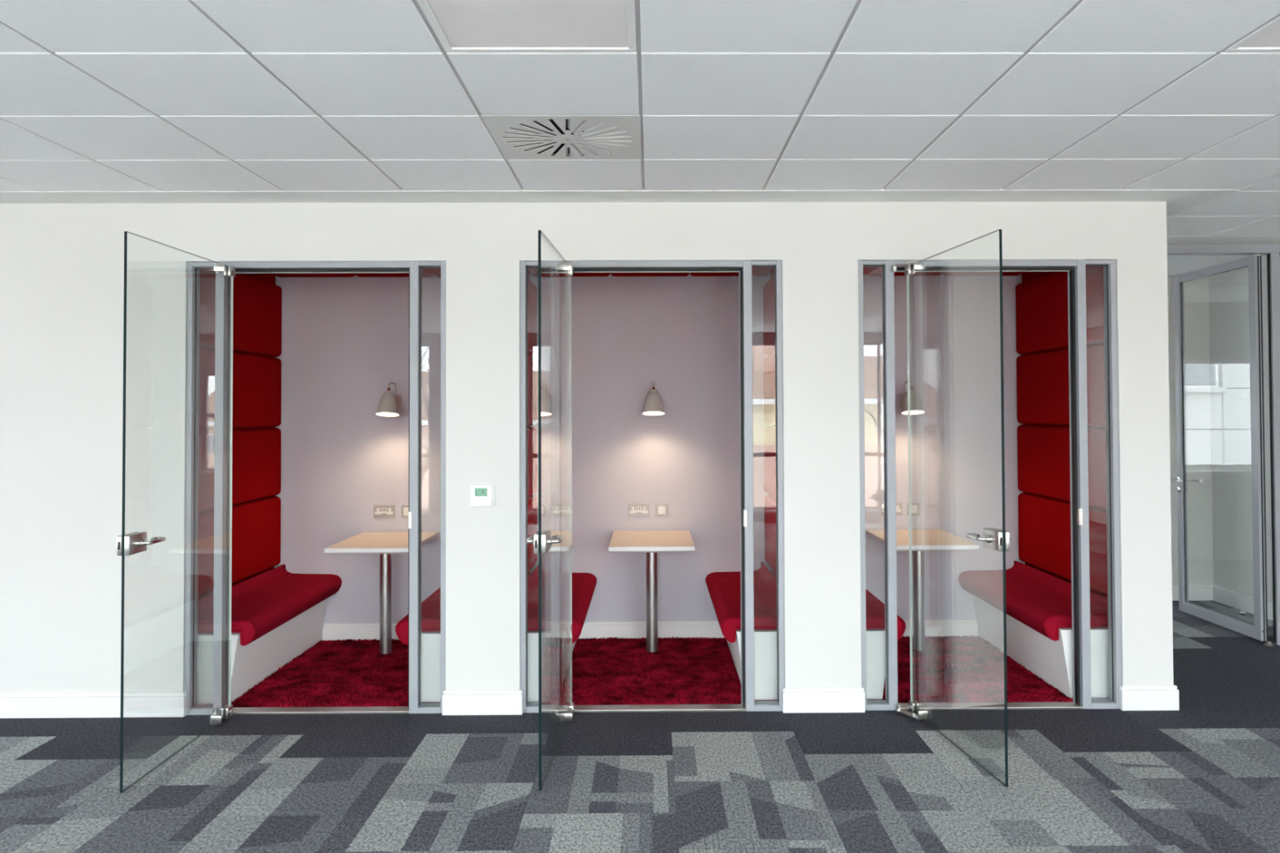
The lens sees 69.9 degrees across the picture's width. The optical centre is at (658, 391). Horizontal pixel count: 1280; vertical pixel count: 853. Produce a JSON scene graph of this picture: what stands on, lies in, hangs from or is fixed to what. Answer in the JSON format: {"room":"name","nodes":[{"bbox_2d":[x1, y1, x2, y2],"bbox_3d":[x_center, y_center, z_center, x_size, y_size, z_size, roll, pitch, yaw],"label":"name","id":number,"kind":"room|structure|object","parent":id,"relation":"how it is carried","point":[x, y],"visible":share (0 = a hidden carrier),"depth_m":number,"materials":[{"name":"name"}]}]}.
{"room":"office interior","nodes":[
{"label":"office interior","id":0,"kind":"room"},
{"bbox_2d":[0,201,1173,693],"bbox_3d":[-2.471,0.337,4.846,10.345,2.702,0.100,0,-1,-1],"label":"wall","id":1,"kind":"structure","parent":0,"point":[62,264],"depth_m":4.82,"materials":[{"name":"white paint"}]},
{"bbox_2d":[0,692,186,718],"bbox_3d":[-5.051,1.633,4.746,5.174,0.125,0.036,0,-1,-1],"label":"baseboard","id":2,"kind":"structure","parent":1,"relation":"attached to","point":[92,704],"depth_m":4.75,"materials":[{"name":"white"}]},
{"bbox_2d":[116,231,235,792],"bbox_3d":[-2.253,0.501,4.297,0.161,2.337,1.004,0,-1,-5],"label":"door","id":3,"kind":"structure","parent":1,"relation":"in","point":[130,544],"depth_m":3.86,"materials":[{"name":"clear glass"}]},
{"bbox_2d":[197,268,281,600],"bbox_3d":[-2.624,0.393,5.603,0.079,2.620,1.429,0,-1,-1],"label":"wall","id":4,"kind":"structure","parent":1,"relation":"attached to","point":[257,300],"depth_m":5.77,"materials":[{"name":"red fabric"}]},
{"bbox_2d":[184,261,445,715],"bbox_3d":[-1.800,0.498,4.847,1.365,2.374,0.084,0,-1,-1],"label":"door frame","id":5,"kind":"structure","parent":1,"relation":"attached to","point":[223,282],"depth_m":4.82,"materials":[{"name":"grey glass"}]},
{"bbox_2d":[270,267,440,277],"bbox_3d":[-1.812,-0.856,5.606,1.674,0.104,1.509,0,-1,-1],"label":"ceiling","id":6,"kind":"structure","parent":1,"relation":"attached to","point":[426,272],"depth_m":6.21,"materials":[{"name":"red fabric"}]},
{"bbox_2d":[442,689,522,715],"bbox_3d":[-0.920,1.618,4.784,0.414,0.125,0.036,0,-1,-1],"label":"baseboard","id":7,"kind":"structure","parent":1,"relation":"attached to","point":[467,702],"depth_m":4.77,"materials":[{"name":"white"}]},
{"bbox_2d":[470,484,494,506],"bbox_3d":[-0.925,0.544,4.794,0.124,0.116,0.024,0,-1,-1],"label":"thermostat","id":8,"kind":"object","parent":1,"relation":"attached to","point":[481,495],"visible":1,"depth_m":4.78,"materials":[{"name":"white plastic"}]},
{"bbox_2d":[525,230,574,790],"bbox_3d":[-0.484,0.495,4.308,0.165,2.337,1.011,0,-1,2],"label":"door","id":9,"kind":"structure","parent":1,"relation":"in","point":[562,708],"depth_m":4.35,"materials":[{"name":"clear glass"}]},
{"bbox_2d":[527,266,773,276],"bbox_3d":[-0.055,-0.862,5.622,1.674,0.104,1.509,0,-1,-1],"label":"ceiling","id":10,"kind":"structure","parent":1,"relation":"attached to","point":[756,271],"depth_m":6.23,"materials":[{"name":"red fabric"}]},
{"bbox_2d":[520,260,784,712],"bbox_3d":[-0.037,0.492,4.863,1.389,2.374,0.084,0,-1,-1],"label":"door frame","id":11,"kind":"structure","parent":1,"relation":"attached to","point":[744,268],"depth_m":4.83,"materials":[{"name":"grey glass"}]},
{"bbox_2d":[782,687,865,712],"bbox_3d":[0.862,1.612,4.801,0.428,0.125,0.036,0,-1,-1],"label":"baseboard","id":12,"kind":"structure","parent":1,"relation":"attached to","point":[842,700],"depth_m":4.78,"materials":[{"name":"white"}]},
{"bbox_2d":[862,266,1026,275],"bbox_3d":[1.700,-0.869,5.638,1.674,0.104,1.509,0,-1,-1],"label":"ceiling","id":13,"kind":"structure","parent":1,"relation":"attached to","point":[868,271],"depth_m":6.26,"materials":[{"name":"red fabric"}]},
{"bbox_2d":[892,229,1011,786],"bbox_3d":[1.373,0.488,4.325,0.164,2.337,1.015,0,-1,-7],"label":"door","id":14,"kind":"structure","parent":1,"relation":"in","point":[995,539],"depth_m":3.90,"materials":[{"name":"clear glass"}]},
{"bbox_2d":[857,259,1121,710],"bbox_3d":[1.746,0.485,4.879,1.378,2.374,0.084,0,-1,-1],"label":"door frame","id":15,"kind":"structure","parent":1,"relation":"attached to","point":[1076,268],"depth_m":4.86,"materials":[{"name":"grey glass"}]},
{"bbox_2d":[1015,266,1107,598],"bbox_3d":[2.521,0.375,5.650,0.079,2.620,1.429,0,-1,-1],"label":"wall","id":16,"kind":"structure","parent":1,"relation":"attached to","point":[1044,521],"depth_m":5.77,"materials":[{"name":"red fabric"}]},
{"bbox_2d":[0,0,1279,275],"bbox_3d":[-0.733,-1.135,3.117,14.200,0.203,13.400,0,-1,-1],"label":"ceiling","id":17,"kind":"structure","parent":0,"point":[102,101],"depth_m":3.30,"materials":[{"name":"white tile"}]},
{"bbox_2d":[416,0,636,52],"bbox_3d":[-0.359,-1.059,2.520,0.585,0.021,0.585,0,-1,-1],"label":"recessed light","id":18,"kind":"object","parent":17,"relation":"in","point":[459,25],"visible":0.95,"depth_m":2.62,"materials":[{"name":"white plastic"}]},
{"bbox_2d":[480,115,641,159],"bbox_3d":[-0.370,-1.038,3.720,0.595,0.034,0.595,0,-1,-1],"label":"ceiling vent","id":19,"kind":"object","parent":17,"relation":"in","point":[518,137],"visible":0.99,"depth_m":3.68,"materials":[{"name":"white metal"}]},
{"bbox_2d":[1224,15,1279,52],"bbox_3d":[2.041,-1.067,2.542,0.585,0.021,0.585,0,-1,-1],"label":"recessed light","id":20,"kind":"object","parent":17,"relation":"in","point":[1266,38],"visible":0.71,"depth_m":2.76,"materials":[{"name":"white plastic"}]},
{"bbox_2d":[1240,22,1279,47],"bbox_3d":[2.041,-1.070,2.542,0.536,0.016,0.536,0,-1,-1],"label":"diffuser","id":21,"kind":"object","parent":20,"relation":"attached to","point":[1269,37],"depth_m":2.74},
{"bbox_2d":[0,600,1279,852],"bbox_3d":[-0.722,1.745,3.059,14.200,0.200,13.400,0,-1,-1],"label":"floor","id":22,"kind":"structure","parent":0,"point":[1203,775],"depth_m":3.92,"materials":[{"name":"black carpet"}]},
{"bbox_2d":[196,564,342,704],"bbox_3d":[-2.382,1.438,5.611,0.406,0.530,1.403,0,-1,-1],"label":"bench","id":23,"kind":"object","parent":22,"relation":"on","point":[277,614],"visible":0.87,"depth_m":5.40,"materials":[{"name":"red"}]},
{"bbox_2d":[197,564,342,646],"bbox_3d":[-2.383,1.278,5.625,0.406,0.210,1.381,0,-1,-1],"label":"seat cushion","id":24,"kind":"object","parent":23,"relation":"on","point":[261,603],"depth_m":5.46,"materials":[{"name":"red fabric"}]},
{"bbox_2d":[231,638,440,707],"bbox_3d":[-1.802,1.687,5.582,1.440,0.022,1.423,0,-1,-1],"label":"carpet","id":25,"kind":"object","parent":22,"relation":"on","point":[350,673],"visible":0.78,"depth_m":5.35,"materials":[{"name":"red carpet"}]},
{"bbox_2d":[324,531,439,653],"bbox_3d":[-1.772,1.322,5.933,0.524,0.732,0.748,0,-1,-1],"label":"table","id":26,"kind":"object","parent":25,"relation":"on","point":[383,544],"visible":0.99,"depth_m":5.91,"materials":[{"name":"white wood"}]},
{"bbox_2d":[395,586,440,702],"bbox_3d":[-1.226,1.434,5.622,0.406,0.530,1.403,0,-1,-1],"label":"bench","id":27,"kind":"object","parent":22,"relation":"on","point":[431,606],"visible":0.25,"depth_m":4.92,"materials":[{"name":"white"}]},
{"bbox_2d":[395,586,440,644],"bbox_3d":[-1.226,1.274,5.636,0.406,0.210,1.381,0,-1,-1],"label":"seat cushion","id":28,"kind":"object","parent":27,"relation":"on","point":[431,606],"depth_m":4.96,"materials":[{"name":"red fabric"}]},
{"bbox_2d":[527,564,596,702],"bbox_3d":[-0.625,1.432,5.627,0.406,0.530,1.403,0,-1,-1],"label":"bench","id":29,"kind":"object","parent":22,"relation":"on","point":[584,584],"visible":0.53,"depth_m":4.97,"materials":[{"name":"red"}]},
{"bbox_2d":[527,564,596,643],"bbox_3d":[-0.626,1.272,5.642,0.406,0.210,1.381,0,-1,-1],"label":"seat cushion","id":30,"kind":"object","parent":29,"relation":"on","point":[584,584],"depth_m":5.36,"materials":[{"name":"red fabric"}]},
{"bbox_2d":[572,636,777,705],"bbox_3d":[-0.046,1.681,5.598,1.440,0.022,1.423,0,-1,-1],"label":"carpet","id":31,"kind":"object","parent":22,"relation":"on","point":[611,671],"visible":0.98,"depth_m":5.47,"materials":[{"name":"red carpet"}]},
{"bbox_2d":[608,530,694,652],"bbox_3d":[-0.046,1.316,5.949,0.524,0.732,0.748,0,-1,-1],"label":"table","id":32,"kind":"object","parent":31,"relation":"on","point":[651,543],"visible":1,"depth_m":5.92,"materials":[{"name":"white wood"}]},
{"bbox_2d":[705,561,777,700],"bbox_3d":[0.531,1.427,5.638,0.406,0.530,1.403,0,-1,-1],"label":"bench","id":33,"kind":"object","parent":22,"relation":"on","point":[723,588],"visible":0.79,"depth_m":5.04,"materials":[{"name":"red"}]},
{"bbox_2d":[705,561,777,643],"bbox_3d":[0.531,1.268,5.652,0.406,0.210,1.381,0,-1,-1],"label":"seat cushion","id":34,"kind":"object","parent":33,"relation":"on","point":[723,588],"depth_m":5.32,"materials":[{"name":"red fabric"}]},
{"bbox_2d":[866,589,906,700],"bbox_3d":[1.130,1.425,5.644,0.406,0.530,1.403,0,-1,-1],"label":"bench","id":35,"kind":"object","parent":22,"relation":"on","point":[875,608],"visible":0.12,"depth_m":4.94,"materials":[{"name":"white"}]},
{"bbox_2d":[866,589,906,640],"bbox_3d":[1.129,1.266,5.658,0.406,0.210,1.381,0,-1,-1],"label":"seat cushion","id":36,"kind":"object","parent":35,"relation":"on","point":[875,609],"depth_m":4.98,"materials":[{"name":"red fabric"}]},
{"bbox_2d":[866,635,1072,702],"bbox_3d":[1.709,1.674,5.614,1.440,0.022,1.423,0,-1,-1],"label":"carpet","id":37,"kind":"object","parent":22,"relation":"on","point":[965,668],"visible":0.73,"depth_m":5.39,"materials":[{"name":"red carpet"}]},
{"bbox_2d":[865,528,979,650],"bbox_3d":[1.694,1.310,5.965,0.524,0.732,0.748,0,-1,-1],"label":"table","id":38,"kind":"object","parent":37,"relation":"on","point":[922,540],"visible":0.89,"depth_m":5.94,"materials":[{"name":"white wood"}]},
{"bbox_2d":[958,560,1109,699],"bbox_3d":[2.286,1.421,5.654,0.406,0.530,1.403,0,-1,-1],"label":"bench","id":39,"kind":"object","parent":22,"relation":"on","point":[1038,603],"visible":0.84,"depth_m":5.36,"materials":[{"name":"white"}]},
{"bbox_2d":[958,560,1108,640],"bbox_3d":[2.286,1.262,5.668,0.406,0.210,1.381,0,-1,-1],"label":"seat cushion","id":40,"kind":"object","parent":39,"relation":"on","point":[1041,601],"depth_m":5.46,"materials":[{"name":"red fabric"}]},
{"bbox_2d":[1167,244,1279,645],"bbox_3d":[4.417,0.348,6.177,3.455,2.682,0.095,0,-1,-1],"label":"screen","id":41,"kind":"object","parent":22,"relation":"on","point":[1272,251],"visible":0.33,"depth_m":6.14,"materials":[{"name":"grey metal"}]},
{"bbox_2d":[1170,253,1274,646],"bbox_3d":[4.041,0.388,6.609,0.176,2.622,1.003,0,-1,-1],"label":"door","id":42,"kind":"structure","parent":41,"relation":"attached to","point":[1259,631],"depth_m":6.22,"materials":[{"name":"grey"}]},
{"bbox_2d":[1239,611,1247,617],"bbox_3d":[4.422,1.683,6.938,0.052,0.042,0.052,0,-1,-1],"label":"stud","id":43,"kind":"object","parent":22,"relation":"on","point":[1242,614],"visible":1,"depth_m":6.92,"materials":[{"name":"silver metal"}]},
{"bbox_2d":[274,271,1025,640],"bbox_3d":[-2.545,0.368,6.381,10.225,2.702,0.100,0,-1,-1],"label":"wall","id":44,"kind":"structure","parent":0,"point":[344,340],"depth_m":6.35,"materials":[{"name":"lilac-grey paint"}]},
{"bbox_2d":[322,622,399,640],"bbox_3d":[-1.809,1.652,6.303,1.000,0.125,0.018,0,-1,-1],"label":"baseboard","id":45,"kind":"structure","parent":44,"relation":"attached to","point":[331,631],"depth_m":6.29,"materials":[{"name":"white"}]},
{"bbox_2d":[373,505,395,518],"bbox_3d":[-1.897,0.826,6.321,0.146,0.086,0.012,0,-1,-1],"label":"double socket","id":46,"kind":"object","parent":44,"relation":"attached to","point":[380,511],"visible":1,"depth_m":6.32,"materials":[{"name":"silver metal"}]},
{"bbox_2d":[376,382,401,416],"bbox_3d":[-1.807,0.050,6.184,0.149,0.232,0.319,0,-1,-1],"label":"wall lamp","id":47,"kind":"object","parent":44,"relation":"attached to","point":[388,405],"visible":1,"depth_m":6.08,"materials":[{"name":"grey metal"}]},
{"bbox_2d":[400,505,408,517],"bbox_3d":[-1.736,0.826,6.324,0.086,0.086,0.010,0,-1,-1],"label":"outlet","id":48,"kind":"object","parent":44,"relation":"attached to","point":[404,508],"visible":0.52,"depth_m":6.32,"materials":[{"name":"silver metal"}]},
{"bbox_2d":[627,504,648,516],"bbox_3d":[-0.141,0.820,6.338,0.146,0.086,0.012,0,-1,-1],"label":"double socket","id":49,"kind":"object","parent":44,"relation":"attached to","point":[633,510],"visible":1,"depth_m":6.34,"materials":[{"name":"silver metal"}]},
{"bbox_2d":[578,621,724,639],"bbox_3d":[-0.052,1.646,6.319,1.000,0.125,0.018,0,-1,-1],"label":"baseboard","id":50,"kind":"structure","parent":44,"relation":"attached to","point":[628,629],"depth_m":6.31,"materials":[{"name":"white paint"}]},
{"bbox_2d":[642,381,664,415],"bbox_3d":[-0.037,0.044,6.201,0.149,0.232,0.319,0,-1,-1],"label":"wall lamp","id":51,"kind":"object","parent":44,"relation":"attached to","point":[653,404],"visible":1,"depth_m":6.08,"materials":[{"name":"grey metal"}]},
{"bbox_2d":[655,504,668,516],"bbox_3d":[0.021,0.819,6.340,0.086,0.086,0.010,0,-1,-1],"label":"outlet","id":52,"kind":"object","parent":44,"relation":"attached to","point":[661,510],"visible":1,"depth_m":6.34,"materials":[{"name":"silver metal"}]},
{"bbox_2d":[880,502,902,515],"bbox_3d":[1.615,0.814,6.354,0.146,0.086,0.012,0,-1,-1],"label":"double socket","id":53,"kind":"object","parent":44,"relation":"attached to","point":[899,505],"visible":0.34,"depth_m":6.35,"materials":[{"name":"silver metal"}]},
{"bbox_2d":[899,380,924,414],"bbox_3d":[1.698,0.038,6.217,0.149,0.232,0.319,0,-1,-1],"label":"wall lamp","id":54,"kind":"object","parent":44,"relation":"attached to","point":[916,404],"visible":0.78,"depth_m":6.11,"materials":[{"name":"grey metal"}]},
{"bbox_2d":[906,502,919,515],"bbox_3d":[1.765,0.813,6.356,0.086,0.086,0.010,0,-1,-1],"label":"outlet","id":55,"kind":"object","parent":44,"relation":"attached to","point":[915,510],"visible":0.8,"depth_m":6.36,"materials":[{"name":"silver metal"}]},
{"bbox_2d":[902,619,977,637],"bbox_3d":[1.703,1.640,6.335,1.000,0.125,0.018,0,-1,-1],"label":"baseboard","id":56,"kind":"structure","parent":44,"relation":"attached to","point":[941,628],"depth_m":6.33,"materials":[{"name":"white"}]},
{"bbox_2d":[1167,275,1213,585],"bbox_3d":[4.242,0.388,8.658,0.640,2.702,2.150,0,-1,-1],"label":"wall","id":57,"kind":"structure","parent":0,"point":[1196,292],"depth_m":7.59,"materials":[{"name":"white paint"}]},
{"bbox_2d":[1208,258,1279,603],"bbox_3d":[5.346,0.375,8.203,1.560,2.702,3.080,0,-1,-1],"label":"wall","id":58,"kind":"structure","parent":0,"point":[1228,296],"depth_m":7.29,"materials":[{"name":"clear glass"}]},
{"bbox_2d":[1172,584,1272,620],"bbox_3d":[5.041,1.642,7.091,2.200,0.125,0.948,0,-1,-1],"label":"baseboard","id":59,"kind":"structure","parent":58,"relation":"attached to","point":[1239,601],"depth_m":7.42,"materials":[{"name":"white"}]},
{"bbox_3d":[-0.930,0.346,5.628,0.070,2.702,1.436,0,-1,-1],"label":"wall partition","id":60,"kind":"structure","parent":0,"visible":0},
{"bbox_2d":[527,270,537,578],"bbox_3d":[-0.867,0.387,5.619,0.079,2.620,1.429,0,-1,-1],"label":"wall","id":61,"kind":"structure","parent":60,"relation":"attached to","point":[531,288],"depth_m":6.03,"materials":[{"name":"red fabric"}]},
{"bbox_3d":[0.829,0.340,5.644,0.070,2.702,1.436,0,-1,-1],"label":"wall partition","id":62,"kind":"structure","parent":0,"visible":0},
{"bbox_2d":[763,266,776,579],"bbox_3d":[0.766,0.381,5.634,0.079,2.620,1.429,0,-1,-1],"label":"wall","id":63,"kind":"structure","parent":62,"relation":"attached to","point":[769,362],"depth_m":5.99,"materials":[{"name":"red fabric"}]},
{"bbox_3d":[2.634,0.335,5.711,0.120,2.702,1.536,0,-1,-1],"label":"wall","id":64,"kind":"structure","parent":0,"visible":0},
{"bbox_2d":[1119,684,1179,711],"bbox_3d":[2.569,1.618,5.440,0.299,0.125,1.284,0,-1,-1],"label":"baseboard","id":65,"kind":"structure","parent":64,"relation":"attached to","point":[1131,698],"depth_m":4.80,"materials":[{"name":"white paint"}]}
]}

